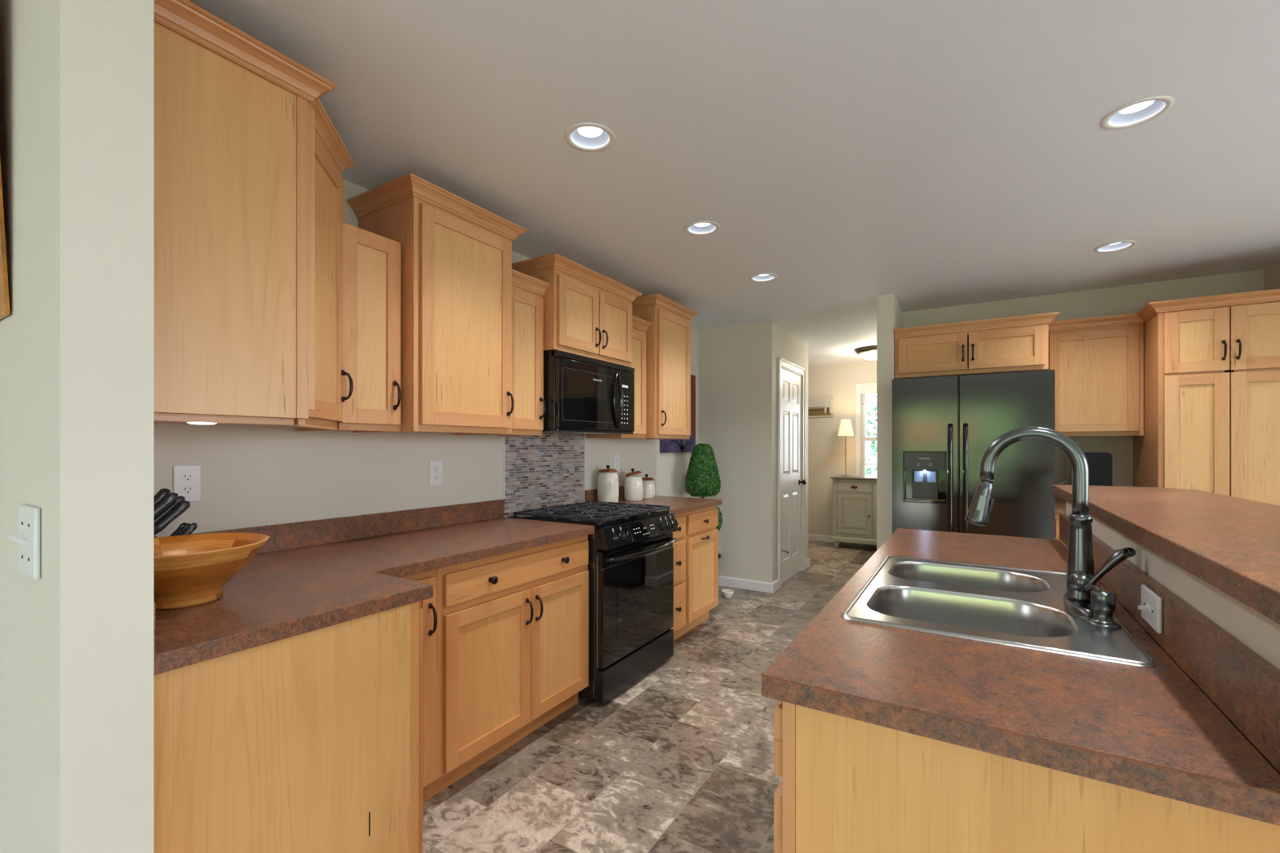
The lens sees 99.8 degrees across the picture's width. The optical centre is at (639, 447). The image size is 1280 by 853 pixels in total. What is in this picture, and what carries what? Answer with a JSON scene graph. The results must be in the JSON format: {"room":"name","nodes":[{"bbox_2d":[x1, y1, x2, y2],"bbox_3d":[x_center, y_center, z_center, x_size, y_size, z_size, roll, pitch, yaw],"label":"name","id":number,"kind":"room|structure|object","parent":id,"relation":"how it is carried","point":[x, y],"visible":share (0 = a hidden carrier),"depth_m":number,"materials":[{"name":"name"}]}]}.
{"room":"kitchen","nodes":[
{"label":"kitchen","id":0,"kind":"room"},
{"bbox_2d":[0,0,153,852],"bbox_3d":[-2.614,0.086,1.980,4.008,2.445,0.118,0,0,32],"label":"wall","id":1,"kind":"structure","parent":0,"point":[77,76],"depth_m":0.94,"materials":[{"name":"paint"}]},
{"bbox_2d":[0,159,9,319],"bbox_3d":[-1.479,-0.647,1.182,0.598,0.780,0.040,0,0,32],"label":"painting","id":2,"kind":"object","parent":1,"relation":"attached to","point":[4,290],"visible":1,"depth_m":1.04,"materials":[{"name":"paint"}]},
{"bbox_2d":[7,504,40,579],"bbox_3d":[-1.093,0.167,0.954,0.116,0.125,0.026,0,0,32],"label":"light switch","id":3,"kind":"object","parent":1,"relation":"attached to","point":[28,539],"visible":1,"depth_m":0.94,"materials":[{"name":"white plastic"}]},
{"bbox_2d":[153,178,698,537],"bbox_3d":[-0.642,0.086,3.407,0.140,2.445,4.383,0,0,32],"label":"wall","id":4,"kind":"structure","parent":0,"point":[251,476],"depth_m":2.28,"materials":[{"name":"paint"}]},
{"bbox_2d":[173,464,200,502],"bbox_3d":[-1.532,0.123,1.827,0.008,0.125,0.076,0,0,32],"label":"wall outlet","id":5,"kind":"object","parent":4,"relation":"attached to","point":[186,478],"visible":0.92,"depth_m":1.83,"materials":[{"name":"white plastic"}]},
{"bbox_2d":[181,473,193,481],"bbox_3d":[-1.530,0.102,1.826,0.002,0.027,0.033,0,0,32],"label":"receptacle","id":6,"kind":"object","parent":5,"relation":"attached to","point":[184,477],"depth_m":1.82,"materials":[{"name":"white plastic"}]},
{"bbox_2d":[181,485,193,493],"bbox_3d":[-1.530,0.144,1.826,0.002,0.027,0.033,0,0,32],"label":"receptacle","id":7,"kind":"object","parent":5,"relation":"attached to","point":[184,489],"depth_m":1.82,"materials":[{"name":"white plastic"}]},
{"bbox_2d":[153,0,354,430],"bbox_3d":[-1.235,-0.558,1.651,0.693,0.990,0.769,0,0,32],"label":"upper cabinet","id":8,"kind":"object","parent":4,"relation":"attached to","point":[249,159],"visible":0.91,"depth_m":1.41,"materials":[{"name":"brown wood"}]},
{"bbox_2d":[186,422,217,424],"bbox_3d":[-1.150,-0.068,1.418,0.068,0.018,0.068,0,0,32],"label":"puck light","id":9,"kind":"object","parent":8,"relation":"attached to","point":[191,423],"visible":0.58,"depth_m":1.40,"materials":[{"name":"white plastic"}]},
{"bbox_2d":[296,222,400,432],"bbox_3d":[-1.133,-0.442,2.134,0.361,0.758,0.249,0,0,32],"label":"upper cabinet","id":10,"kind":"object","parent":4,"relation":"attached to","point":[371,262],"visible":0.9,"depth_m":2.05,"materials":[{"name":"brown wood"}]},
{"bbox_2d":[429,460,442,485],"bbox_3d":[-1.008,0.128,2.673,0.008,0.125,0.076,0,0,32],"label":"wall outlet","id":11,"kind":"object","parent":4,"relation":"attached to","point":[435,466],"visible":1,"depth_m":2.67,"materials":[{"name":"white plastic"}]},
{"bbox_2d":[433,466,439,471],"bbox_3d":[-1.006,0.106,2.672,0.002,0.027,0.033,0,0,32],"label":"receptacle","id":12,"kind":"object","parent":11,"relation":"attached to","point":[436,468],"depth_m":2.67,"materials":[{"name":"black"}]},
{"bbox_2d":[433,474,439,479],"bbox_3d":[-1.006,0.149,2.672,0.002,0.027,0.033,0,0,32],"label":"receptacle","id":13,"kind":"object","parent":11,"relation":"attached to","point":[436,477],"depth_m":2.67,"materials":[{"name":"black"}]},
{"bbox_2d":[346,173,526,435],"bbox_3d":[-0.892,-0.558,2.448,0.440,0.990,0.634,0,0,32],"label":"upper cabinet","id":14,"kind":"object","parent":4,"relation":"attached to","point":[456,253],"visible":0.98,"depth_m":2.28,"materials":[{"name":"brown wood"}]},
{"bbox_2d":[480,269,549,435],"bbox_3d":[-0.705,-0.467,2.826,0.361,0.807,0.303,0,0,32],"label":"upper cabinet","id":15,"kind":"object","parent":4,"relation":"attached to","point":[528,412],"visible":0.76,"depth_m":2.77,"materials":[{"name":"brown wood"}]},
{"bbox_2d":[502,433,586,517],"bbox_3d":[-0.573,0.149,3.376,0.010,0.600,0.758,0,0,32],"label":"backsplash","id":16,"kind":"structure","parent":4,"relation":"attached to","point":[545,470],"depth_m":3.33,"materials":[{"name":"tile"}]},
{"bbox_2d":[511,253,642,367],"bbox_3d":[-0.390,-0.761,3.260,0.440,0.485,0.861,0,0,32],"label":"upper cabinet","id":17,"kind":"object","parent":4,"relation":"attached to","point":[588,313],"visible":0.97,"depth_m":3.04,"materials":[{"name":"brown wood"}]},
{"bbox_2d":[542,350,634,435],"bbox_3d":[-0.380,-0.298,3.254,0.458,0.427,0.756,0,0,32],"label":"microwave","id":18,"kind":"object","parent":17,"relation":"attached to","point":[583,395],"visible":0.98,"depth_m":3.05,"materials":[{"name":"black metal"}]},
{"bbox_2d":[585,485,624,502],"bbox_3d":[-0.144,0.345,4.059,0.019,0.100,0.849,0,0,32],"label":"backsplash","id":19,"kind":"structure","parent":4,"relation":"attached to","point":[590,495],"depth_m":3.77,"materials":[{"name":"laminate"}]},
{"bbox_2d":[613,454,619,471],"bbox_3d":[-0.170,0.119,4.027,0.008,0.125,0.076,0,0,32],"label":"wall outlet","id":20,"kind":"object","parent":4,"relation":"attached to","point":[616,457],"visible":0.93,"depth_m":4.02,"materials":[{"name":"white plastic"}]},
{"bbox_2d":[586,315,651,438],"bbox_3d":[-0.146,-0.467,3.736,0.353,0.807,0.301,0,0,32],"label":"upper cabinet","id":21,"kind":"object","parent":4,"relation":"attached to","point":[640,326],"visible":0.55,"depth_m":3.70,"materials":[{"name":"brown wood"}]},
{"bbox_2d":[631,293,697,439],"bbox_3d":[0.111,-0.558,4.069,0.440,0.990,0.633,0,0,32],"label":"upper cabinet","id":22,"kind":"object","parent":4,"relation":"attached to","point":[668,334],"visible":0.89,"depth_m":3.87,"materials":[{"name":"brown wood"}]},
{"bbox_2d":[659,374,695,453],"bbox_3d":[0.351,-0.315,4.850,0.029,0.727,0.639,0,0,32],"label":"painting","id":23,"kind":"object","parent":4,"relation":"attached to","point":[666,446],"visible":0.34,"depth_m":4.99,"materials":[{"name":"purple"}]},
{"bbox_2d":[422,540,875,852],"bbox_3d":[0.615,1.369,2.265,9.600,0.120,11.300,0,0,32],"label":"floor","id":24,"kind":"structure","parent":0,"point":[680,760],"depth_m":2.25,"materials":[{"name":"tile"}]},
{"bbox_2d":[153,568,437,852],"bbox_3d":[-1.098,0.871,1.649,0.926,0.876,0.911,0,0,32],"label":"base cabinet","id":25,"kind":"object","parent":24,"relation":"on","point":[322,740],"visible":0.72,"depth_m":1.27,"materials":[{"name":"brown wood"}]},
{"bbox_2d":[153,499,594,675],"bbox_3d":[-0.854,0.364,2.030,0.947,0.138,1.818,0,0,32],"label":"countertop","id":26,"kind":"structure","parent":25,"relation":"on","point":[308,576],"depth_m":1.75,"materials":[{"name":"laminate"}]},
{"bbox_2d":[153,533,269,609],"bbox_3d":[-1.170,0.321,1.385,0.362,0.147,0.362,0,0,32],"label":"wooden bowl","id":27,"kind":"object","parent":26,"relation":"on","point":[189,570],"visible":0.79,"depth_m":1.34,"materials":[{"name":"brown wood"}]},
{"bbox_3d":[-1.483,0.295,1.535,0.110,0.198,0.199,0,0,32],"label":"knife block","id":28,"kind":"object","parent":26,"relation":"on","visible":0},
{"bbox_2d":[153,488,169,498],"bbox_3d":[-1.477,0.182,1.611,0.018,0.112,0.121,0,0,32],"label":"knife","id":29,"kind":"object","parent":28,"relation":"in","point":[163,489],"visible":0.11,"depth_m":1.64,"materials":[{"name":"grey plastic"}]},
{"bbox_2d":[153,489,170,508],"bbox_3d":[-1.451,0.183,1.586,0.018,0.109,0.117,0,0,32],"label":"knife","id":30,"kind":"object","parent":28,"relation":"in","point":[162,495],"visible":0.34,"depth_m":1.61,"materials":[{"name":"grey plastic"}]},
{"bbox_2d":[153,492,178,518],"bbox_3d":[-1.422,0.192,1.576,0.017,0.112,0.120,0,0,32],"label":"knife","id":31,"kind":"object","parent":28,"relation":"in","point":[173,497],"visible":0.5,"depth_m":1.60,"materials":[{"name":"black plastic"}]},
{"bbox_2d":[153,495,185,526],"bbox_3d":[-1.433,0.203,1.616,0.017,0.109,0.116,0,0,32],"label":"knife","id":32,"kind":"object","parent":28,"relation":"in","point":[166,513],"visible":0.58,"depth_m":1.62,"materials":[{"name":"grey plastic"}]},
{"bbox_2d":[153,500,190,534],"bbox_3d":[-1.402,0.215,1.600,0.016,0.106,0.112,0,0,32],"label":"knife","id":33,"kind":"object","parent":28,"relation":"in","point":[184,506],"visible":0.87,"depth_m":1.61,"materials":[{"name":"grey plastic"}]},
{"bbox_2d":[169,522,186,536],"bbox_3d":[-1.445,0.282,1.654,0.013,0.092,0.095,0,0,32],"label":"knife","id":34,"kind":"object","parent":28,"relation":"in","point":[182,525],"visible":0.2,"depth_m":1.67,"materials":[{"name":"grey plastic"}]},
{"bbox_2d":[175,523,190,535],"bbox_3d":[-1.419,0.282,1.638,0.013,0.092,0.095,0,0,32],"label":"knife","id":35,"kind":"object","parent":28,"relation":"in","point":[185,526],"visible":0.21,"depth_m":1.66,"materials":[{"name":"grey plastic"}]},
{"bbox_2d":[180,523,197,535],"bbox_3d":[-1.393,0.280,1.624,0.013,0.096,0.099,0,0,32],"label":"knife","id":36,"kind":"object","parent":28,"relation":"in","point":[192,527],"visible":0.44,"depth_m":1.65,"materials":[{"name":"black plastic"}]},
{"bbox_2d":[426,534,588,800],"bbox_3d":[-0.732,0.871,2.491,0.664,0.876,0.903,0,0,32],"label":"base cabinet","id":37,"kind":"object","parent":24,"relation":"on","point":[513,628],"visible":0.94,"depth_m":2.25,"materials":[{"name":"brown wood"}]},
{"bbox_2d":[508,501,678,704],"bbox_3d":[-0.231,0.835,3.163,0.725,0.949,0.758,0,0,32],"label":"gas range","id":38,"kind":"object","parent":24,"relation":"on","point":[630,566],"visible":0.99,"depth_m":2.92,"materials":[{"name":"black metal"}]},
{"bbox_2d":[508,506,668,528],"bbox_3d":[-0.278,0.401,3.193,0.615,0.024,0.757,0,0,32],"label":"cooktop","id":39,"kind":"object","parent":38,"relation":"in","point":[643,515],"depth_m":2.95,"materials":[{"name":"black metal"}]},
{"bbox_2d":[671,513,685,640],"bbox_3d":[-0.013,0.871,3.657,0.658,0.876,0.303,0,0,32],"label":"base cabinet","id":40,"kind":"object","parent":24,"relation":"on","point":[679,548],"visible":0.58,"depth_m":3.54,"materials":[{"name":"brown wood"}]},
{"bbox_2d":[675,505,718,639],"bbox_3d":[0.210,0.871,4.013,0.664,0.876,0.533,0,0,32],"label":"base cabinet","id":41,"kind":"object","parent":24,"relation":"on","point":[701,538],"visible":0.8,"depth_m":3.83,"materials":[{"name":"brown wood"}]},
{"bbox_2d":[585,485,722,515],"bbox_3d":[0.126,0.364,3.895,0.650,0.138,0.855,0,0,32],"label":"countertop","id":42,"kind":"structure","parent":41,"relation":"on","point":[677,505],"depth_m":3.86,"materials":[{"name":"laminate"}]},
{"bbox_2d":[597,465,618,502],"bbox_3d":[-0.220,0.260,3.765,0.147,0.270,0.147,0,0,32],"label":"canister","id":43,"kind":"object","parent":42,"relation":"on","point":[607,478],"visible":0.88,"depth_m":3.71,"materials":[{"name":"beige ceramic"}]},
{"bbox_2d":[624,468,643,501],"bbox_3d":[-0.044,0.276,4.012,0.139,0.237,0.139,0,0,32],"label":"canister","id":44,"kind":"object","parent":42,"relation":"on","point":[633,485],"visible":1,"depth_m":3.96,"materials":[{"name":"beige ceramic"}]},
{"bbox_2d":[641,474,654,498],"bbox_3d":[0.055,0.302,4.200,0.127,0.186,0.127,0,0,44],"label":"canister","id":45,"kind":"object","parent":42,"relation":"on","point":[648,482],"visible":0.66,"depth_m":4.15,"materials":[{"name":"beige ceramic"}]},
{"bbox_2d":[684,443,722,531],"bbox_3d":[0.551,0.637,4.704,0.343,1.343,0.350,0,0,32],"label":"topiary","id":46,"kind":"object","parent":24,"relation":"on","point":[703,480],"visible":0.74,"depth_m":4.61,"materials":[{"name":"green plant"}]},
{"bbox_2d":[721,588,733,598],"bbox_3d":[0.768,1.278,4.693,0.112,0.060,0.112,0,0,32],"label":"pet bowl","id":47,"kind":"object","parent":24,"relation":"on","point":[727,593],"visible":1,"depth_m":4.66,"materials":[{"name":"beige ceramic"}]},
{"bbox_2d":[830,475,876,547],"bbox_3d":[2.984,0.848,6.936,0.944,0.922,0.404,0,0,32],"label":"base cabinet","id":48,"kind":"object","parent":24,"relation":"on","point":[854,497],"visible":0.7,"depth_m":6.88,"materials":[{"name":"grey paint"}]},
{"bbox_2d":[837,419,853,476],"bbox_3d":[2.705,0.011,7.076,0.200,0.750,0.200,0,0,32],"label":"table lamp","id":49,"kind":"object","parent":48,"relation":"on","point":[845,428],"visible":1,"depth_m":7.03,"materials":[{"name":"beige fabric"}]},
{"bbox_2d":[876,293,902,550],"bbox_3d":[2.704,0.086,5.430,0.115,2.445,3.320,0,0,32],"label":"wall pier","id":50,"kind":"object","parent":24,"relation":"on","point":[889,312],"visible":0.21,"depth_m":4.02,"materials":[{"name":"paint"}]},
{"bbox_2d":[892,369,1054,539],"bbox_3d":[2.357,0.417,3.863,0.906,1.783,0.928,0,0,32],"label":"refrigerator","id":51,"kind":"object","parent":24,"relation":"on","point":[943,427],"visible":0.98,"depth_m":3.51,"materials":[{"name":"black metal"}]},
{"bbox_2d":[773,700,1279,852],"bbox_3d":[0.998,0.871,1.622,0.676,0.876,1.943,0,0,32],"label":"base cabinet","id":52,"kind":"object","parent":24,"relation":"on","point":[846,785],"visible":0.27,"depth_m":0.81,"materials":[{"name":"brown wood"}]},
{"bbox_2d":[760,514,1279,826],"bbox_3d":[1.020,0.360,1.626,0.650,0.146,2.022,0,0,32],"label":"countertop","id":53,"kind":"structure","parent":52,"relation":"on","point":[1153,731],"depth_m":0.86,"materials":[{"name":"laminate"}]},
{"bbox_2d":[840,555,1156,667],"bbox_3d":[0.906,0.487,1.447,0.548,0.199,0.818,0,0,32],"label":"sink","id":54,"kind":"object","parent":53,"relation":"in","point":[1019,607],"visible":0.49,"depth_m":1.42,"materials":[{"name":"silver metal"}]},
{"bbox_2d":[888,561,1049,592],"bbox_3d":[0.990,0.489,1.642,0.410,0.196,0.298,0,0,32],"label":"basin","id":55,"kind":"object","parent":54,"relation":"in","point":[1003,580],"depth_m":1.75,"materials":[{"name":"silver metal"}]},
{"bbox_2d":[866,586,1078,637],"bbox_3d":[0.789,0.489,1.307,0.420,0.196,0.322,0,0,32],"label":"basin","id":56,"kind":"object","parent":54,"relation":"in","point":[985,613],"depth_m":1.42,"materials":[{"name":"silver metal"}]},
{"bbox_2d":[964,426,1136,617],"bbox_3d":[1.013,0.169,1.353,0.296,0.444,0.215,0,0,10],"label":"kitchen faucet","id":57,"kind":"object","parent":54,"relation":"on","point":[1081,574],"visible":0.95,"depth_m":1.33,"materials":[{"name":"grey metal"}]},
{"bbox_2d":[1084,585,1121,629],"bbox_3d":[1.028,0.352,1.198,0.060,0.077,0.090,0,0,32],"label":"soap dispenser","id":58,"kind":"object","parent":54,"relation":"on","point":[1103,602],"visible":1,"depth_m":1.17,"materials":[{"name":"grey metal"}]},
{"bbox_2d":[1137,584,1162,634],"bbox_3d":[1.042,0.330,1.111,0.026,0.072,0.125,0,0,32],"label":"light switch","id":59,"kind":"object","parent":53,"relation":"attached to","point":[1151,607],"visible":1,"depth_m":1.09,"materials":[{"name":"white plastic"}]},
{"bbox_2d":[1054,514,1066,546],"bbox_3d":[3.050,0.871,3.622,0.513,0.876,0.662,0,0,32],"label":"base cabinet","id":60,"kind":"object","parent":24,"relation":"on","point":[1056,516],"visible":0.04,"depth_m":3.49,"materials":[{"name":"brown wood"}]},
{"bbox_2d":[1054,494,1066,514],"bbox_3d":[3.055,0.364,3.631,0.516,0.138,0.646,0,0,32],"label":"countertop","id":61,"kind":"structure","parent":60,"relation":"on","point":[1060,504],"depth_m":3.64,"materials":[{"name":"laminate"}]},
{"bbox_2d":[1083,452,1112,486],"bbox_3d":[3.078,0.214,3.669,0.171,0.360,0.155,0,0,-10],"label":"computer monitor","id":62,"kind":"object","parent":61,"relation":"on","point":[1100,464],"visible":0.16,"depth_m":3.64,"materials":[{"name":"black plastic"}]},
{"bbox_2d":[1133,288,1279,505],"bbox_3d":[3.514,0.220,3.335,0.669,2.179,0.662,0,0,32],"label":"pantry cabinet","id":63,"kind":"object","parent":24,"relation":"on","point":[1211,364],"visible":0.58,"depth_m":3.12,"materials":[{"name":"brown wood"}]},
{"bbox_2d":[188,0,1279,366],"bbox_3d":[0.615,-1.236,2.265,9.600,0.200,11.300,0,0,32],"label":"ceiling","id":64,"kind":"structure","parent":0,"point":[928,154],"depth_m":1.94,"materials":[{"name":"paint"}]},
{"bbox_2d":[564,122,615,151],"bbox_3d":[-0.181,-1.147,1.976,0.186,0.030,0.186,0,0,32],"label":"recessed light","id":65,"kind":"object","parent":64,"relation":"in","point":[600,137],"visible":0.99,"depth_m":2.00,"materials":[{"name":"white paint"}]},
{"bbox_2d":[684,220,719,235],"bbox_3d":[0.325,-1.147,2.795,0.186,0.030,0.186,0,0,32],"label":"recessed light","id":66,"kind":"object","parent":64,"relation":"in","point":[709,227],"visible":0.91,"depth_m":2.83,"materials":[{"name":"grey metal"}]},
{"bbox_2d":[749,273,777,282],"bbox_3d":[0.830,-1.147,3.607,0.186,0.030,0.186,0,0,32],"label":"recessed light","id":67,"kind":"object","parent":64,"relation":"in","point":[760,277],"visible":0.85,"depth_m":3.65,"materials":[{"name":"grey metal"}]},
{"bbox_2d":[855,346,876,360],"bbox_3d":[2.722,-1.065,6.219,0.440,0.142,0.440,0,0,32],"label":"flush ceiling light","id":68,"kind":"object","parent":64,"relation":"attached to","point":[869,353],"visible":0.59,"depth_m":6.13,"materials":[{"name":"white glass"}]},
{"bbox_2d":[1093,240,1137,253],"bbox_3d":[2.690,-1.147,3.051,0.186,0.030,0.186,0,0,32],"label":"recessed light","id":69,"kind":"object","parent":64,"relation":"in","point":[1122,245],"visible":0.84,"depth_m":3.08,"materials":[{"name":"grey metal"}]},
{"bbox_2d":[1100,95,1174,129],"bbox_3d":[1.688,-1.147,1.833,0.186,0.030,0.186,0,0,32],"label":"recessed light","id":70,"kind":"object","parent":64,"relation":"in","point":[1123,117],"visible":0.93,"depth_m":1.85,"materials":[{"name":"grey metal"}]},
{"bbox_2d":[698,320,808,582],"bbox_3d":[0.786,0.086,5.837,1.730,2.445,1.254,0,0,32],"label":"wall","id":71,"kind":"structure","parent":0,"point":[738,365],"depth_m":5.00,"materials":[{"name":"paint"}]},
{"bbox_2d":[718,546,720,559],"bbox_3d":[0.738,1.009,5.124,0.076,0.125,0.008,0,0,32],"label":"wall outlet","id":72,"kind":"object","parent":71,"relation":"attached to","point":[719,548],"visible":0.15,"depth_m":5.11,"materials":[{"name":"white plastic"}]},
{"bbox_2d":[718,575,779,593],"bbox_3d":[0.935,1.264,5.096,0.724,0.090,0.179,0,0,32],"label":"baseboard","id":73,"kind":"structure","parent":71,"relation":"attached to","point":[761,586],"depth_m":4.95,"materials":[{"name":"white paint"}]},
{"bbox_2d":[777,356,805,588],"bbox_3d":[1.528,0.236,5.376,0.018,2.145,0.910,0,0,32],"label":"trim","id":74,"kind":"structure","parent":71,"relation":"attached to","point":[783,362],"depth_m":5.16,"materials":[{"name":"white paint"}]},
{"bbox_2d":[781,368,806,583],"bbox_3d":[1.526,0.273,5.371,0.106,2.048,0.750,0,0,32],"label":"door","id":75,"kind":"structure","parent":71,"relation":"in","point":[791,482],"depth_m":5.35,"materials":[{"name":"white paint"}]},
{"bbox_2d":[805,558,809,568],"bbox_3d":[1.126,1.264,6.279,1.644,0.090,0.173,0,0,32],"label":"door","id":76,"kind":"structure","parent":71,"relation":"in","point":[807,561],"depth_m":5.84,"materials":[{"name":"white paint"}]},
{"bbox_2d":[808,361,876,535],"bbox_3d":[2.482,0.086,7.590,2.768,2.445,0.120,0,0,32],"label":"wall","id":77,"kind":"structure","parent":0,"point":[826,449],"depth_m":7.43,"materials":[{"name":"paint"}]},
{"bbox_2d":[808,396,833,417],"bbox_3d":[2.474,-0.558,7.510,0.432,0.280,0.021,0,0,32],"label":"print","id":78,"kind":"object","parent":77,"relation":"attached to","point":[818,406],"visible":0.77,"depth_m":7.48,"materials":[{"name":"grey"}]},
{"bbox_2d":[808,533,876,546],"bbox_3d":[2.392,1.264,7.567,2.600,0.090,0.014,0,0,32],"label":"baseboard","id":79,"kind":"structure","parent":77,"relation":"attached to","point":[812,537],"depth_m":7.46,"materials":[{"name":"white paint"}]},
{"bbox_2d":[855,382,876,476],"bbox_3d":[3.218,-0.131,7.084,0.743,1.440,0.125,0,0,32],"label":"window","id":80,"kind":"structure","parent":77,"relation":"in","point":[861,389],"depth_m":7.22,"materials":[{"name":"white paint"}]},
{"bbox_2d":[860,387,876,403],"bbox_3d":[3.225,-0.685,7.030,0.633,0.188,0.040,0,0,32],"label":"blind","id":81,"kind":"object","parent":80,"relation":"attached to","point":[864,391],"depth_m":7.15,"materials":[{"name":"white plastic"}]},
{"bbox_2d":[902,269,1263,486],"bbox_3d":[3.175,0.086,4.009,2.182,2.445,0.120,0,0,32],"label":"wall","id":82,"kind":"structure","parent":0,"point":[1130,299],"depth_m":3.85,"materials":[{"name":"paint"}]},
{"bbox_2d":[893,311,1059,378],"bbox_3d":[2.454,-0.692,3.991,0.966,0.357,0.662,0,0,32],"label":"upper cabinet","id":83,"kind":"object","parent":82,"relation":"attached to","point":[1016,344],"visible":0.96,"depth_m":3.73,"materials":[{"name":"brown wood"}]},
{"bbox_2d":[1054,494,1066,501],"bbox_3d":[3.220,0.345,3.897,0.516,0.100,0.019,0,0,32],"label":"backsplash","id":84,"kind":"structure","parent":82,"relation":"attached to","point":[1056,498],"depth_m":3.97,"materials":[{"name":"laminate"}]},
{"bbox_2d":[1048,313,1143,436],"bbox_3d":[3.128,-0.472,3.757,0.523,0.793,0.352,0,0,32],"label":"upper cabinet","id":85,"kind":"object","parent":82,"relation":"attached to","point":[1097,362],"visible":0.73,"depth_m":3.62,"materials":[{"name":"brown wood"}]},
{"bbox_3d":[3.163,0.149,3.940,0.076,0.125,0.008,0,0,32],"label":"wall outlet","id":86,"kind":"object","parent":82,"relation":"attached to","visible":0},
{"bbox_2d":[1058,470,1071,484],"bbox_3d":[3.089,0.279,3.925,0.166,0.224,0.078,0,0,18],"label":"charging cord","id":87,"kind":"object","parent":86,"relation":"attached to","point":[1070,470],"visible":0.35,"depth_m":3.90,"materials":[{"name":"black plastic"}]},
{"bbox_2d":[1066,501,1279,774],"bbox_3d":[1.354,0.757,1.429,0.124,1.103,1.985,0,0,32],"label":"wall","id":88,"kind":"structure","parent":0,"point":[1259,633],"depth_m":0.91,"materials":[{"name":"paint"}]},
{"bbox_2d":[1052,484,1279,624],"bbox_3d":[1.456,0.186,1.360,0.447,0.038,2.245,0,0,32],"label":"bar","id":89,"kind":"object","parent":88,"relation":"on","point":[1231,544],"visible":1,"depth_m":1.10,"materials":[{"name":"laminate"}]},
{"bbox_2d":[1059,514,1279,773],"bbox_3d":[1.287,0.341,1.461,0.022,0.108,2.021,0,0,32],"label":"backsplash","id":90,"kind":"structure","parent":88,"relation":"attached to","point":[1242,684],"depth_m":0.84,"materials":[{"name":"laminate"}]},
{"bbox_2d":[1263,259,1279,290],"bbox_3d":[4.815,0.086,2.547,2.355,2.445,0.640,0,0,32],"label":"wall","id":91,"kind":"structure","parent":0,"point":[1272,273],"depth_m":3.34,"materials":[{"name":"paint"}]},
{"label":"outside","id":92,"kind":"structure","parent":0,"visible":0},
{"bbox_2d":[866,469,876,476],"bbox_3d":[2.322,1.659,-1.437,70.000,0.300,80.000,0,0,32],"label":"lawn","id":93,"kind":"structure","parent":92,"point":[873,472],"depth_m":29.66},
{"bbox_2d":[865,393,876,476],"bbox_3d":[3.741,-0.095,9.300,1.193,3.210,1.233,0,0,32],"label":"tree","id":94,"kind":"object","parent":93,"relation":"on","point":[873,444],"visible":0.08,"depth_m":9.05,"materials":[{"name":"green plant"}]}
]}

